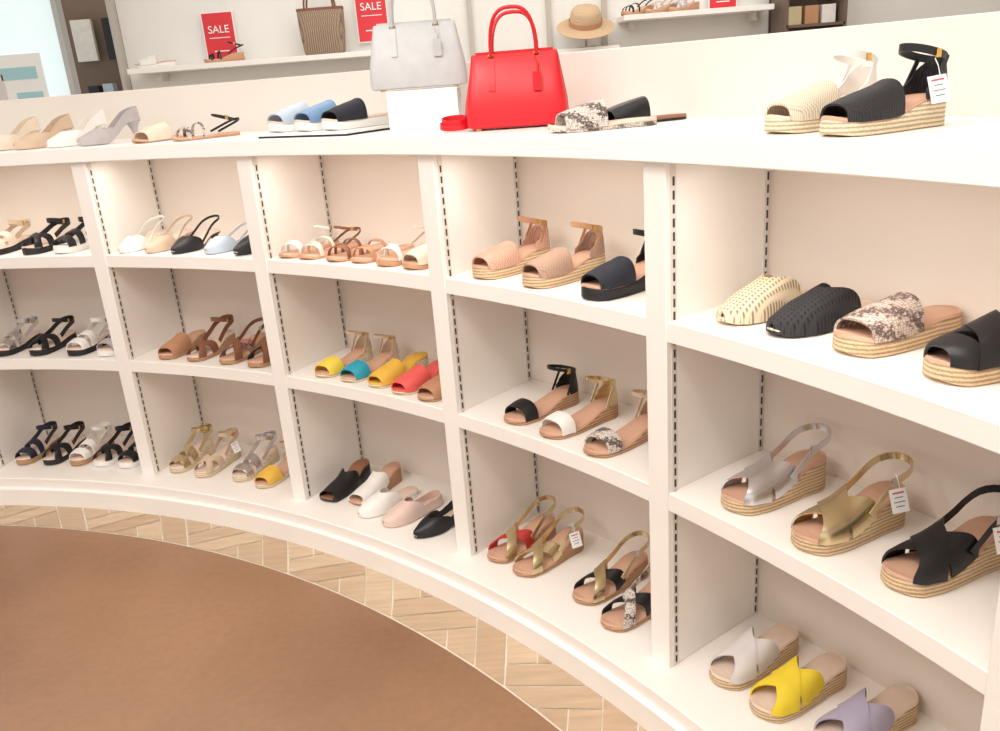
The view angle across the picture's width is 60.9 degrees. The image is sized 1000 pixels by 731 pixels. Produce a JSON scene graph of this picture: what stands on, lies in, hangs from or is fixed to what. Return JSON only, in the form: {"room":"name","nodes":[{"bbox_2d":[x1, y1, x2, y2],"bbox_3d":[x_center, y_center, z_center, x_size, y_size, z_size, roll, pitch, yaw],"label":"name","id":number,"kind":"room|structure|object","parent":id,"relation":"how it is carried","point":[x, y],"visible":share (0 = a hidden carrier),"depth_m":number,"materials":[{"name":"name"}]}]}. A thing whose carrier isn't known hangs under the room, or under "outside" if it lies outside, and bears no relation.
{"room":"shoe store","nodes":[
{"label":"shoe store","id":0,"kind":"room"},
{"bbox_2d":[0,0,80,96],"bbox_3d":[-3.845,-1.505,5.267,2.525,3.000,0.110,-4,19,0],"label":"window","id":1,"kind":"structure","parent":0,"point":[26,26],"depth_m":5.14,"materials":[{"name":"white glass"}]},
{"bbox_2d":[0,53,49,100],"bbox_3d":[-2.989,-1.683,5.221,0.420,0.420,0.013,-4,19,0],"label":"poster","id":2,"kind":"object","parent":1,"relation":"attached to","point":[22,76],"visible":0.63,"depth_m":5.19,"materials":[{"name":"paper"}]},
{"bbox_2d":[61,0,122,93],"bbox_3d":[-3.401,-2.468,7.947,4.000,3.000,0.100,-4,19,0],"label":"wall","id":3,"kind":"structure","parent":0,"point":[104,71],"depth_m":7.75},
{"bbox_2d":[69,18,122,92],"bbox_3d":[-3.021,-2.028,7.793,1.690,2.235,0.405,-4,19,0],"label":"picture frames","id":4,"kind":"object","parent":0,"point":[83,33],"visible":0.12,"depth_m":7.62,"materials":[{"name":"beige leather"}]},
{"bbox_2d":[0,525,559,730],"bbox_3d":[-2.510,1.747,0.162,6.750,0.001,6.750,-4,19,0],"label":"carpet","id":5,"kind":"structure","parent":0,"point":[99,631],"depth_m":2.43,"materials":[{"name":"carpet"}]},
{"bbox_2d":[0,505,646,730],"bbox_3d":[-1.418,1.165,1.591,4.793,0.001,4.036,-4,19,0],"label":"floor","id":6,"kind":"structure","parent":0,"point":[490,647],"depth_m":2.63,"materials":[{"name":"brown wood"}]},
{"bbox_2d":[0,11,999,138],"bbox_3d":[-0.603,0.028,2.329,6.640,1.555,1.721,10,24,36],"label":"wall","id":7,"kind":"structure","parent":0,"point":[741,76],"depth_m":2.09,"materials":[{"name":"paint"}]},
{"bbox_2d":[115,0,999,89],"bbox_3d":[0.936,-1.903,5.347,6.440,3.000,0.100,-4,19,0],"label":"wall","id":8,"kind":"structure","parent":0,"point":[165,29],"depth_m":5.21,"materials":[{"name":"paint"}]},
{"bbox_2d":[105,0,132,90],"bbox_3d":[-2.289,-1.644,5.319,0.025,3.000,0.200,-4,19,0],"label":"trim","id":9,"kind":"structure","parent":8,"relation":"attached to","point":[110,4],"depth_m":5.14,"materials":[{"name":"wood"}]},
{"bbox_2d":[127,50,370,81],"bbox_3d":[-1.319,-1.810,5.123,1.750,0.080,0.260,-4,19,0],"label":"display shelf","id":10,"kind":"object","parent":8,"relation":"attached to","point":[162,72],"visible":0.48,"depth_m":4.99,"materials":[{"name":"white laminate"}]},
{"bbox_2d":[135,54,176,67],"bbox_3d":[-2.068,-1.826,5.095,0.235,0.076,0.082,-10,20,-17],"label":"sandal","id":11,"kind":"object","parent":10,"relation":"on","point":[147,62],"visible":0.84,"depth_m":5.06,"materials":[{"name":"white leather"}]},
{"bbox_2d":[200,10,238,58],"bbox_3d":[-1.699,-1.995,5.159,0.194,0.284,0.017,-4,19,0],"label":"sale sign","id":12,"kind":"object","parent":10,"relation":"on","point":[218,27],"visible":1,"depth_m":5.15,"materials":[{"name":"paper"}]},
{"bbox_2d":[204,41,244,62],"bbox_3d":[-1.648,-1.870,5.070,0.239,0.115,0.082,-10,20,-17],"label":"sandal","id":13,"kind":"object","parent":10,"relation":"on","point":[237,56],"visible":0.91,"depth_m":5.06,"materials":[{"name":"black leather"}]},
{"bbox_2d":[296,0,345,54],"bbox_3d":[-1.061,-2.051,5.047,0.275,0.386,0.130,-4,19,0],"label":"tote bag","id":14,"kind":"object","parent":10,"relation":"on","point":[322,29],"visible":0.92,"depth_m":5.01,"materials":[{"name":"beige wicker"}]},
{"bbox_2d":[354,0,388,42],"bbox_3d":[-0.776,-2.123,5.139,0.194,0.314,0.017,-4,19,0],"label":"sale sign","id":15,"kind":"object","parent":8,"relation":"attached to","point":[369,13],"visible":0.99,"depth_m":5.14,"materials":[{"name":"paper"}]},
{"bbox_2d":[466,0,474,57],"bbox_3d":[-0.159,-1.799,5.290,0.030,3.000,0.030,-4,19,0],"label":"trim","id":16,"kind":"structure","parent":8,"relation":"attached to","point":[468,2],"depth_m":5.18,"materials":[{"name":"beige paint"}]},
{"bbox_2d":[545,0,552,46],"bbox_3d":[0.319,-1.836,5.290,0.030,3.000,0.030,-4,19,0],"label":"trim","id":17,"kind":"structure","parent":8,"relation":"attached to","point":[547,2],"depth_m":5.19,"materials":[{"name":"beige paint"}]},
{"bbox_2d":[557,45,619,52],"bbox_3d":[0.506,-1.880,5.148,0.400,0.080,0.260,-4,19,0],"label":"display shelf","id":18,"kind":"object","parent":8,"relation":"attached to","point":[610,46],"visible":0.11,"depth_m":5.01,"materials":[{"name":"white laminate"}]},
{"bbox_2d":[557,4,614,47],"bbox_3d":[0.506,-2.012,5.032,0.344,0.243,0.314,-4,19,0],"label":"straw sun hat","id":19,"kind":"object","parent":18,"relation":"on","point":[585,21],"visible":0.98,"depth_m":4.95,"materials":[{"name":"wicker"}]},
{"bbox_2d":[601,0,607,45],"bbox_3d":[0.658,-1.862,5.290,0.030,3.000,0.030,-4,19,0],"label":"trim","id":20,"kind":"structure","parent":8,"relation":"attached to","point":[603,2],"depth_m":5.18,"materials":[{"name":"beige paint"}]},
{"bbox_2d":[617,4,773,30],"bbox_3d":[1.163,-2.083,5.096,0.880,0.080,0.260,-4,19,0],"label":"display shelf","id":21,"kind":"object","parent":8,"relation":"attached to","point":[752,10],"visible":1,"depth_m":4.97,"materials":[{"name":"white laminate"}]},
{"bbox_2d":[621,0,652,15],"bbox_3d":[0.817,-2.145,5.052,0.239,0.115,0.082,-17,23,-33],"label":"sandal","id":22,"kind":"object","parent":21,"relation":"on","point":[641,10],"visible":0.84,"depth_m":5.03,"materials":[{"name":"black leather"}]},
{"bbox_2d":[645,0,675,12],"bbox_3d":[0.957,-2.156,5.052,0.239,0.115,0.082,-17,23,-33],"label":"sandal","id":23,"kind":"object","parent":21,"relation":"on","point":[664,8],"visible":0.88,"depth_m":5.02,"materials":[{"name":"beige leather"}]},
{"bbox_2d":[668,0,698,11],"bbox_3d":[1.097,-2.167,5.052,0.239,0.115,0.082,-17,23,-33],"label":"sandal","id":24,"kind":"object","parent":21,"relation":"on","point":[692,5],"visible":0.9,"depth_m":5.03,"materials":[{"name":"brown leather"}]},
{"bbox_2d":[708,0,736,8],"bbox_3d":[1.349,-2.269,5.146,0.174,0.214,0.017,-4,19,0],"label":"sale sign","id":25,"kind":"object","parent":21,"relation":"on","point":[711,3],"visible":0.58,"depth_m":5.17,"materials":[{"name":"paper"}]},
{"bbox_3d":[0.064,0.829,2.403,14.000,0.100,16.000,-4,19,0],"label":"floor","id":26,"kind":"structure","parent":0,"visible":0},
{"bbox_2d":[0,506,638,730],"bbox_3d":[-0.940,0.976,2.061,6.175,0.013,1.896,10,24,37],"label":"floor border","id":27,"kind":"object","parent":26,"relation":"on","point":[288,559],"visible":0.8,"depth_m":2.63,"materials":[{"name":"wood"}]},
{"bbox_2d":[0,116,999,730],"bbox_3d":[-0.713,0.170,2.214,6.511,1.378,1.950,10,24,36],"label":"display shelf","id":28,"kind":"object","parent":26,"relation":"on","point":[720,204],"visible":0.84,"depth_m":2.31,"materials":[{"name":"white laminate"}]},
{"bbox_2d":[0,219,31,254],"bbox_3d":[-1.919,-0.505,3.310,0.083,0.115,0.239,-1,19,11],"label":"sandal","id":29,"kind":"object","parent":28,"relation":"on","point":[13,244],"visible":0.87,"depth_m":3.32,"materials":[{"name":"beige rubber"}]},
{"bbox_2d":[0,316,40,355],"bbox_3d":[-1.964,-0.126,3.455,0.083,0.115,0.239,-1,19,10],"label":"sandal","id":30,"kind":"object","parent":28,"relation":"in","point":[10,347],"visible":0.92,"depth_m":3.44,"materials":[{"name":"silver rubber"}]},
{"bbox_2d":[0,116,40,150],"bbox_3d":[-1.812,-0.858,3.147,0.077,0.110,0.235,7,22,30],"label":"shoe","id":31,"kind":"object","parent":28,"relation":"on","point":[30,124],"visible":0.77,"depth_m":3.17,"materials":[{"name":"beige leather"}]},
{"bbox_2d":[15,421,58,464],"bbox_3d":[-1.969,0.324,3.617,0.083,0.115,0.239,-1,19,9],"label":"sandal","id":32,"kind":"object","parent":28,"relation":"on","point":[30,455],"visible":0.94,"depth_m":3.59},
{"bbox_2d":[13,113,73,149],"bbox_3d":[-1.672,-0.857,3.112,0.077,0.110,0.235,8,23,32],"label":"shoe","id":33,"kind":"object","parent":28,"relation":"on","point":[63,122],"visible":0.81,"depth_m":3.09,"materials":[{"name":"beige leather"}]},
{"bbox_2d":[21,217,70,253],"bbox_3d":[-1.745,-0.506,3.272,0.083,0.115,0.239,0,20,14],"label":"sandal","id":34,"kind":"object","parent":28,"relation":"on","point":[38,246],"visible":0.79,"depth_m":3.24,"materials":[{"name":"black leather"}]},
{"bbox_2d":[28,315,76,354],"bbox_3d":[-1.802,-0.127,3.423,0.083,0.115,0.239,0,20,12],"label":"sandal","id":35,"kind":"object","parent":28,"relation":"in","point":[45,346],"visible":0.96,"depth_m":3.41,"materials":[{"name":"black leather"}]},
{"bbox_2d":[42,421,86,464],"bbox_3d":[-1.841,0.322,3.594,0.083,0.115,0.239,0,19,11],"label":"sandal","id":36,"kind":"object","parent":28,"relation":"on","point":[60,452],"visible":0.96,"depth_m":3.57,"materials":[{"name":"black rubber"}]},
{"bbox_2d":[52,217,89,252],"bbox_3d":[-1.606,-0.504,3.236,0.083,0.115,0.239,1,20,16],"label":"sandal","id":37,"kind":"object","parent":28,"relation":"on","point":[70,245],"visible":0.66,"depth_m":3.19,"materials":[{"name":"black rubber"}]},
{"bbox_2d":[47,110,106,147],"bbox_3d":[-1.528,-0.856,3.069,0.077,0.115,0.235,9,23,34],"label":"shoe","id":38,"kind":"object","parent":28,"relation":"on","point":[96,119],"visible":0.91,"depth_m":3.05,"materials":[{"name":"white leather"}]},
{"bbox_2d":[66,315,109,355],"bbox_3d":[-1.629,-0.126,3.381,0.083,0.115,0.239,1,20,15],"label":"sandal","id":39,"kind":"object","parent":28,"relation":"in","point":[83,347],"visible":0.81,"depth_m":3.35,"materials":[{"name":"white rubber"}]},
{"bbox_2d":[69,421,114,465],"bbox_3d":[-1.714,0.321,3.567,0.083,0.115,0.239,0,20,13],"label":"sandal","id":40,"kind":"object","parent":28,"relation":"on","point":[83,456],"visible":0.89,"depth_m":3.54},
{"bbox_2d":[96,335,114,355],"bbox_3d":[-1.491,-0.123,3.342,0.083,0.115,0.239,2,20,17],"label":"sandal","id":41,"kind":"object","parent":28,"relation":"in","point":[107,350],"visible":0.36,"depth_m":3.26,"materials":[{"name":"white rubber"}]},
{"bbox_2d":[76,106,140,145],"bbox_3d":[-1.388,-0.849,3.012,0.077,0.120,0.235,13,26,42],"label":"shoe","id":42,"kind":"object","parent":28,"relation":"on","point":[129,116],"visible":0.95,"depth_m":3.00,"materials":[{"name":"grey leather"}]},
{"bbox_2d":[93,422,135,466],"bbox_3d":[-1.601,0.322,3.539,0.083,0.115,0.239,1,20,15],"label":"sandal","id":43,"kind":"object","parent":28,"relation":"on","point":[110,452],"visible":0.86,"depth_m":3.50,"materials":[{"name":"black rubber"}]},
{"bbox_2d":[118,441,139,467],"bbox_3d":[-1.482,0.325,3.505,0.083,0.115,0.239,1,20,17],"label":"sandal","id":44,"kind":"object","parent":28,"relation":"on","point":[131,459],"visible":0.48,"depth_m":3.43,"materials":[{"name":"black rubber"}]},
{"bbox_2d":[118,215,165,252],"bbox_3d":[-1.327,-0.487,3.150,0.080,0.099,0.239,3,20,20],"label":"pump","id":45,"kind":"object","parent":28,"relation":"on","point":[130,243],"visible":0.91,"depth_m":3.10,"materials":[{"name":"white leather"}]},
{"bbox_2d":[132,122,187,142],"bbox_3d":[-1.169,-0.813,2.949,0.082,0.061,0.235,8,23,32],"label":"sandal","id":46,"kind":"object","parent":28,"relation":"on","point":[161,131],"visible":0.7,"depth_m":2.90,"materials":[{"name":"beige leather"}]},
{"bbox_2d":[144,215,192,252],"bbox_3d":[-1.208,-0.481,3.105,0.080,0.099,0.239,3,21,22],"label":"pump","id":47,"kind":"object","parent":28,"relation":"on","point":[165,242],"visible":0.8,"depth_m":3.06,"materials":[{"name":"beige leather"}]},
{"bbox_2d":[158,329,205,358],"bbox_3d":[-1.213,-0.093,3.251,0.083,0.076,0.235,3,20,21],"label":"sandal","id":48,"kind":"object","parent":28,"relation":"in","point":[176,347],"visible":0.91,"depth_m":3.20},
{"bbox_2d":[169,423,214,472],"bbox_3d":[-1.242,0.327,3.423,0.083,0.130,0.239,3,20,20],"label":"sandal","id":49,"kind":"object","parent":28,"relation":"on","point":[184,463],"visible":0.92,"depth_m":3.42},
{"bbox_2d":[171,215,219,253],"bbox_3d":[-1.091,-0.471,3.049,0.080,0.099,0.239,4,21,23],"label":"pump","id":50,"kind":"object","parent":28,"relation":"on","point":[184,244],"visible":0.94,"depth_m":3.01,"materials":[{"name":"black leather"}]},
{"bbox_2d":[171,114,239,140],"bbox_3d":[-0.995,-0.808,2.870,0.239,0.077,0.082,-19,24,-36],"label":"sandal","id":51,"kind":"object","parent":28,"relation":"on","point":[186,129],"visible":1,"depth_m":2.87,"materials":[{"name":"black leather"}]},
{"bbox_2d":[186,314,235,360],"bbox_3d":[-1.087,-0.111,3.192,0.083,0.130,0.239,4,21,23],"label":"sandal","id":52,"kind":"object","parent":28,"relation":"in","point":[213,347],"visible":0.94,"depth_m":3.19},
{"bbox_2d":[194,427,240,477],"bbox_3d":[-1.109,0.339,3.359,0.098,0.130,0.240,5,21,25],"label":"sandal","id":53,"kind":"object","parent":28,"relation":"on","point":[212,465],"visible":1,"depth_m":3.37,"materials":[{"name":"leather"}]},
{"bbox_2d":[204,222,247,253],"bbox_3d":[-0.951,-0.451,2.996,0.079,0.073,0.239,5,21,26],"label":"pump","id":54,"kind":"object","parent":28,"relation":"on","point":[220,244],"visible":0.79,"depth_m":2.94,"materials":[{"name":"blue leather"}]},
{"bbox_2d":[219,317,265,363],"bbox_3d":[-0.943,-0.091,3.131,0.084,0.112,0.239,5,21,25],"label":"sandal","id":55,"kind":"object","parent":28,"relation":"in","point":[242,348],"visible":0.9,"depth_m":3.11},
{"bbox_2d":[233,235,251,254],"bbox_3d":[-0.830,-0.433,2.936,0.078,0.061,0.235,6,22,28],"label":"shoe","id":56,"kind":"object","parent":28,"relation":"on","point":[243,247],"visible":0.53,"depth_m":2.86,"materials":[{"name":"black leather"}]},
{"bbox_2d":[232,430,278,481],"bbox_3d":[-0.952,0.346,3.303,0.083,0.130,0.239,5,21,25],"label":"sandal","id":57,"kind":"object","parent":28,"relation":"on","point":[269,455],"visible":0.97,"depth_m":3.30},
{"bbox_2d":[247,340,270,366],"bbox_3d":[-0.820,-0.077,3.071,0.084,0.106,0.239,6,22,27],"label":"sandal","id":58,"kind":"object","parent":28,"relation":"in","point":[263,360],"visible":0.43,"depth_m":3.00},
{"bbox_2d":[254,440,289,487],"bbox_3d":[-0.839,0.365,3.229,0.095,0.126,0.234,10,23,35],"label":"sandal","id":59,"kind":"object","parent":28,"relation":"on","point":[270,476],"visible":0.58,"depth_m":3.18,"materials":[{"name":"leather"}]},
{"bbox_2d":[279,225,339,257],"bbox_3d":[-0.633,-0.421,2.829,0.086,0.082,0.249,9,23,34],"label":"sandal","id":60,"kind":"object","parent":28,"relation":"on","point":[289,253],"visible":0.79,"depth_m":2.81,"materials":[{"name":"white leather"}]},
{"bbox_2d":[258,124,389,138],"bbox_3d":[-0.521,-0.721,2.612,0.370,0.014,0.250,9,23,33],"label":"display board","id":61,"kind":"object","parent":28,"relation":"on","point":[320,133],"visible":0.61,"depth_m":2.50,"materials":[{"name":"white plastic"}]},
{"bbox_2d":[267,101,308,131],"bbox_3d":[-0.626,-0.782,2.660,0.084,0.084,0.240,10,24,35],"label":"sandal","id":62,"kind":"object","parent":61,"relation":"on","point":[282,120],"visible":0.64,"depth_m":2.59,"materials":[{"name":"white rubber"}]},
{"bbox_2d":[294,100,336,130],"bbox_3d":[-0.527,-0.768,2.597,0.084,0.084,0.240,11,24,37],"label":"sandal","id":63,"kind":"object","parent":61,"relation":"on","point":[309,119],"visible":0.57,"depth_m":2.53,"materials":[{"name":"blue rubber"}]},
{"bbox_2d":[321,98,388,129],"bbox_3d":[-0.430,-0.753,2.531,0.084,0.084,0.240,11,25,38],"label":"sandal","id":64,"kind":"object","parent":61,"relation":"on","point":[351,114],"visible":0.98,"depth_m":2.48,"materials":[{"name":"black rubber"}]},
{"bbox_2d":[299,226,360,258],"bbox_3d":[-0.555,-0.410,2.781,0.086,0.082,0.249,10,24,36],"label":"sandal","id":65,"kind":"object","parent":28,"relation":"on","point":[320,253],"visible":0.84,"depth_m":2.75,"materials":[{"name":"beige leather"}]},
{"bbox_2d":[314,330,372,376],"bbox_3d":[-0.537,-0.050,2.910,0.086,0.121,0.245,10,24,36],"label":"sandal","id":66,"kind":"object","parent":28,"relation":"in","point":[331,366],"visible":0.92,"depth_m":2.92,"materials":[{"name":"fabric"}]},
{"bbox_2d":[319,458,370,501],"bbox_3d":[-0.560,0.414,3.107,0.086,0.072,0.245,6,22,27],"label":"shoe","id":67,"kind":"object","parent":28,"relation":"on","point":[344,484],"visible":0.94,"depth_m":3.07,"materials":[{"name":"black leather"}]},
{"bbox_2d":[326,238,387,261],"bbox_3d":[-0.454,-0.383,2.715,0.086,0.060,0.245,11,24,37],"label":"sandal","id":68,"kind":"object","parent":28,"relation":"on","point":[343,256],"visible":0.77,"depth_m":2.67,"materials":[{"name":"brown leather"}]},
{"bbox_2d":[340,334,399,381],"bbox_3d":[-0.437,-0.036,2.845,0.086,0.121,0.245,11,24,37],"label":"sandal","id":69,"kind":"object","parent":28,"relation":"in","point":[358,370],"visible":0.94,"depth_m":2.85,"materials":[{"name":"leather"}]},
{"bbox_2d":[348,462,401,504],"bbox_3d":[-0.444,0.417,3.062,0.086,0.078,0.245,7,22,31],"label":"shoe","id":70,"kind":"object","parent":28,"relation":"on","point":[389,476],"visible":0.86,"depth_m":3.04,"materials":[{"name":"white leather"}]},
{"bbox_2d":[350,238,413,262],"bbox_3d":[-0.367,-0.373,2.666,0.086,0.060,0.245,12,25,39],"label":"sandal","id":71,"kind":"object","parent":28,"relation":"on","point":[371,257],"visible":0.77,"depth_m":2.62,"materials":[{"name":"beige leather"}]},
{"bbox_2d":[357,486,417,517],"bbox_3d":[-0.388,0.458,2.953,0.244,0.065,0.085,-21,25,-39],"label":"shoe","id":72,"kind":"object","parent":28,"relation":"on","point":[383,500],"visible":0.95,"depth_m":2.91,"materials":[{"name":"white leather"}]},
{"bbox_2d":[368,352,428,387],"bbox_3d":[-0.331,0.006,2.781,0.086,0.069,0.245,12,25,39],"label":"sandal","id":73,"kind":"object","parent":28,"relation":"in","point":[383,377],"visible":0.88,"depth_m":2.73,"materials":[{"name":"leather"}]},
{"bbox_2d":[376,225,424,265],"bbox_3d":[-0.275,-0.373,2.584,0.086,0.099,0.249,13,25,40],"label":"sandal","id":74,"kind":"object","parent":28,"relation":"on","point":[395,259],"visible":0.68,"depth_m":2.52,"materials":[{"name":"white leather"}]},
{"bbox_2d":[382,490,442,527],"bbox_3d":[-0.295,0.475,2.881,0.244,0.063,0.085,-21,25,-39],"label":"shoe","id":75,"kind":"object","parent":28,"relation":"on","point":[408,510],"visible":1,"depth_m":2.84,"materials":[{"name":"pink leather"}]},
{"bbox_2d":[391,359,438,394],"bbox_3d":[-0.244,0.025,2.705,0.086,0.069,0.245,13,25,41],"label":"sandal","id":76,"kind":"object","parent":28,"relation":"in","point":[408,383],"visible":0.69,"depth_m":2.65,"materials":[{"name":"fabric"}]},
{"bbox_2d":[402,243,428,268],"bbox_3d":[-0.189,-0.362,2.511,0.086,0.114,0.245,14,26,42],"label":"sandal","id":77,"kind":"object","parent":28,"relation":"on","point":[416,258],"visible":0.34,"depth_m":2.44,"materials":[{"name":"beige leather"}]},
{"bbox_2d":[417,374,441,401],"bbox_3d":[-0.154,0.044,2.632,0.086,0.069,0.245,14,26,42],"label":"sandal","id":78,"kind":"object","parent":28,"relation":"in","point":[430,390],"visible":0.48,"depth_m":2.56},
{"bbox_2d":[413,500,454,538],"bbox_3d":[-0.184,0.490,2.795,0.244,0.078,0.080,-21,25,-39],"label":"shoe","id":79,"kind":"object","parent":28,"relation":"on","point":[435,523],"visible":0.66,"depth_m":2.75,"materials":[{"name":"black leather"}]},
{"bbox_2d":[0,116,999,188],"bbox_3d":[-0.747,-0.463,2.015,6.511,0.050,1.903,10,24,36],"label":"countertop","id":80,"kind":"structure","parent":28,"relation":"on","point":[964,150],"depth_m":1.69,"materials":[{"name":"white laminate"}]},
{"bbox_2d":[386,86,462,131],"bbox_3d":[-0.214,-0.745,2.466,0.200,0.110,0.140,-3,19,4],"label":"display riser","id":81,"kind":"object","parent":80,"relation":"on","point":[413,109],"depth_m":2.40,"materials":[{"name":"white plastic"}]},
{"bbox_2d":[370,0,467,91],"bbox_3d":[-0.241,-0.939,2.398,0.279,0.303,0.120,-5,19,-2],"label":"handbag","id":82,"kind":"object","parent":81,"relation":"on","point":[425,53],"visible":1,"depth_m":2.38,"materials":[{"name":"grey leather"}]},
{"bbox_2d":[440,5,568,130],"bbox_3d":[0.001,-0.760,2.178,0.342,0.293,0.120,-2,19,6],"label":"handbag","id":83,"kind":"object","parent":28,"relation":"on","point":[521,87],"visible":0.95,"depth_m":2.15,"materials":[{"name":"red leather"}]},
{"bbox_2d":[472,216,549,278],"bbox_3d":[0.032,-0.330,2.322,0.259,0.145,0.091,-19,24,-36],"label":"sandal","id":84,"kind":"object","parent":28,"relation":"on","point":[504,259],"visible":0.9,"depth_m":2.29,"materials":[{"name":"leather"}]},
{"bbox_2d":[487,495,555,563],"bbox_3d":[0.069,0.505,2.627,0.263,0.123,0.092,-19,24,-37],"label":"sandal","id":85,"kind":"object","parent":28,"relation":"on","point":[518,541],"visible":0.96,"depth_m":2.61},
{"bbox_2d":[503,364,578,424],"bbox_3d":[0.118,0.071,2.403,0.259,0.128,0.091,-18,23,-35],"label":"sandal","id":86,"kind":"object","parent":28,"relation":"in","point":[522,411],"visible":0.98,"depth_m":2.41},
{"bbox_2d":[513,507,583,577],"bbox_3d":[0.155,0.530,2.534,0.264,0.123,0.107,-17,22,-31],"label":"sandal","id":87,"kind":"object","parent":28,"relation":"on","point":[568,542],"visible":1,"depth_m":2.53},
{"bbox_2d":[522,221,604,288],"bbox_3d":[0.166,-0.293,2.184,0.259,0.145,0.091,-18,23,-33],"label":"sandal","id":88,"kind":"object","parent":28,"relation":"on","point":[556,267],"visible":0.93,"depth_m":2.16,"materials":[{"name":"leather"}]},
{"bbox_2d":[539,375,617,438],"bbox_3d":[0.214,0.101,2.293,0.259,0.128,0.091,-17,23,-33],"label":"sandal","id":89,"kind":"object","parent":28,"relation":"in","point":[604,407],"visible":1,"depth_m":2.30},
{"bbox_2d":[548,98,656,132],"bbox_3d":[0.233,-0.574,1.935,0.254,0.067,0.089,-7,19,-8],"label":"sandal","id":90,"kind":"object","parent":28,"relation":"on","point":[592,115],"visible":1,"depth_m":1.90},
{"bbox_2d":[572,531,649,605],"bbox_3d":[0.315,0.568,2.390,0.263,0.123,0.092,-17,23,-32],"label":"sandal","id":91,"kind":"object","parent":28,"relation":"on","point":[607,584],"visible":0.99,"depth_m":2.38},
{"bbox_2d":[581,229,644,300],"bbox_3d":[0.302,-0.250,2.032,0.259,0.143,0.091,-17,23,-32],"label":"sandal","id":92,"kind":"object","parent":28,"relation":"on","point":[616,278],"visible":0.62,"depth_m":1.99,"materials":[{"name":"black rubber"}]},
{"bbox_2d":[583,389,647,457],"bbox_3d":[0.321,0.138,2.165,0.257,0.128,0.104,-13,21,-23],"label":"sandal","id":93,"kind":"object","parent":28,"relation":"in","point":[609,443],"visible":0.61,"depth_m":2.15},
{"bbox_2d":[600,563,650,631],"bbox_3d":[0.378,0.603,2.274,0.263,0.123,0.092,-17,23,-33],"label":"sandal","id":94,"kind":"object","parent":28,"relation":"on","point":[636,609],"visible":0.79,"depth_m":2.24},
{"bbox_2d":[607,96,686,121],"bbox_3d":[0.338,-0.613,2.035,0.235,0.061,0.082,-10,20,-16],"label":"sandal","id":95,"kind":"object","parent":28,"relation":"on","point":[639,106],"visible":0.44,"depth_m":2.00,"materials":[{"name":"black leather"}]},
{"bbox_2d":[709,623,798,690],"bbox_3d":[0.616,0.681,2.042,0.263,0.093,0.100,-15,22,-29],"label":"sandal","id":96,"kind":"object","parent":28,"relation":"on","point":[747,660],"visible":0.96,"depth_m":2.01,"materials":[{"name":"leather"}]},
{"bbox_2d":[716,273,808,324],"bbox_3d":[0.560,-0.149,1.780,0.263,0.080,0.093,-16,22,-31],"label":"shoe","id":97,"kind":"object","parent":28,"relation":"on","point":[757,301],"visible":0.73,"depth_m":1.73,"materials":[{"name":"leather"}]},
{"bbox_2d":[721,423,830,515],"bbox_3d":[0.601,0.222,1.844,0.268,0.137,0.100,-13,21,-23],"label":"sandal","id":98,"kind":"object","parent":28,"relation":"in","point":[768,486],"visible":1,"depth_m":1.82},
{"bbox_2d":[749,652,846,722],"bbox_3d":[0.684,0.713,1.933,0.263,0.093,0.100,-14,21,-25],"label":"sandal","id":99,"kind":"object","parent":28,"relation":"on","point":[790,691],"visible":1,"depth_m":1.90,"materials":[{"name":"leather"}]},
{"bbox_2d":[766,283,873,336],"bbox_3d":[0.638,-0.119,1.675,0.263,0.080,0.093,-14,21,-25],"label":"shoe","id":100,"kind":"object","parent":28,"relation":"on","point":[816,311],"visible":0.82,"depth_m":1.63,"materials":[{"name":"black leather"}]},
{"bbox_2d":[764,48,878,132],"bbox_3d":[0.586,-0.500,1.537,0.247,0.136,0.087,-14,21,-25],"label":"sandal","id":101,"kind":"object","parent":28,"relation":"on","point":[797,112],"visible":0.63,"depth_m":1.51,"materials":[{"name":"fabric"}]},
{"bbox_2d":[791,452,912,555],"bbox_3d":[0.702,0.273,1.670,0.269,0.139,0.114,-11,20,-18],"label":"sandal","id":102,"kind":"object","parent":28,"relation":"in","point":[843,522],"visible":1,"depth_m":1.65,"materials":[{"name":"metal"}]},
{"bbox_2d":[814,685,918,730],"bbox_3d":[0.789,0.745,1.818,0.263,0.093,0.100,-13,21,-23],"label":"sandal","id":103,"kind":"object","parent":28,"relation":"on","point":[895,708],"visible":1,"depth_m":1.81,"materials":[{"name":"leather"}]},
{"bbox_2d":[819,43,950,135],"bbox_3d":[0.644,-0.459,1.407,0.246,0.136,0.099,-9,19,-12],"label":"sandal","id":104,"kind":"object","parent":28,"relation":"on","point":[885,106],"visible":1,"depth_m":1.39,"materials":[{"name":"fabric"}]},
{"bbox_2d":[832,292,961,357],"bbox_3d":[0.725,-0.087,1.541,0.263,0.095,0.099,-11,20,-19],"label":"sandal","id":105,"kind":"object","parent":28,"relation":"on","point":[897,323],"visible":0.92,"depth_m":1.50,"materials":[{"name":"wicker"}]},
{"bbox_2d":[880,484,999,597],"bbox_3d":[0.817,0.316,1.523,0.269,0.137,0.114,-10,20,-15],"label":"sandal","id":106,"kind":"object","parent":28,"relation":"in","point":[938,560],"visible":1,"depth_m":1.50,"materials":[{"name":"leather"}]},
{"bbox_2d":[922,309,999,386],"bbox_3d":[0.814,-0.041,1.386,0.263,0.096,0.101,-11,20,-18],"label":"sandal","id":107,"kind":"object","parent":28,"relation":"on","point":[968,355],"visible":1,"depth_m":1.34,"materials":[{"name":"leather"}]},
{"bbox_2d":[768,0,847,33],"bbox_3d":[1.872,-1.470,5.267,0.360,2.100,0.300,-4,19,0],"label":"display cabinet","id":108,"kind":"object","parent":26,"relation":"on","point":[786,15],"visible":0.15,"depth_m":4.99,"materials":[{"name":"brown wood"}]}
]}

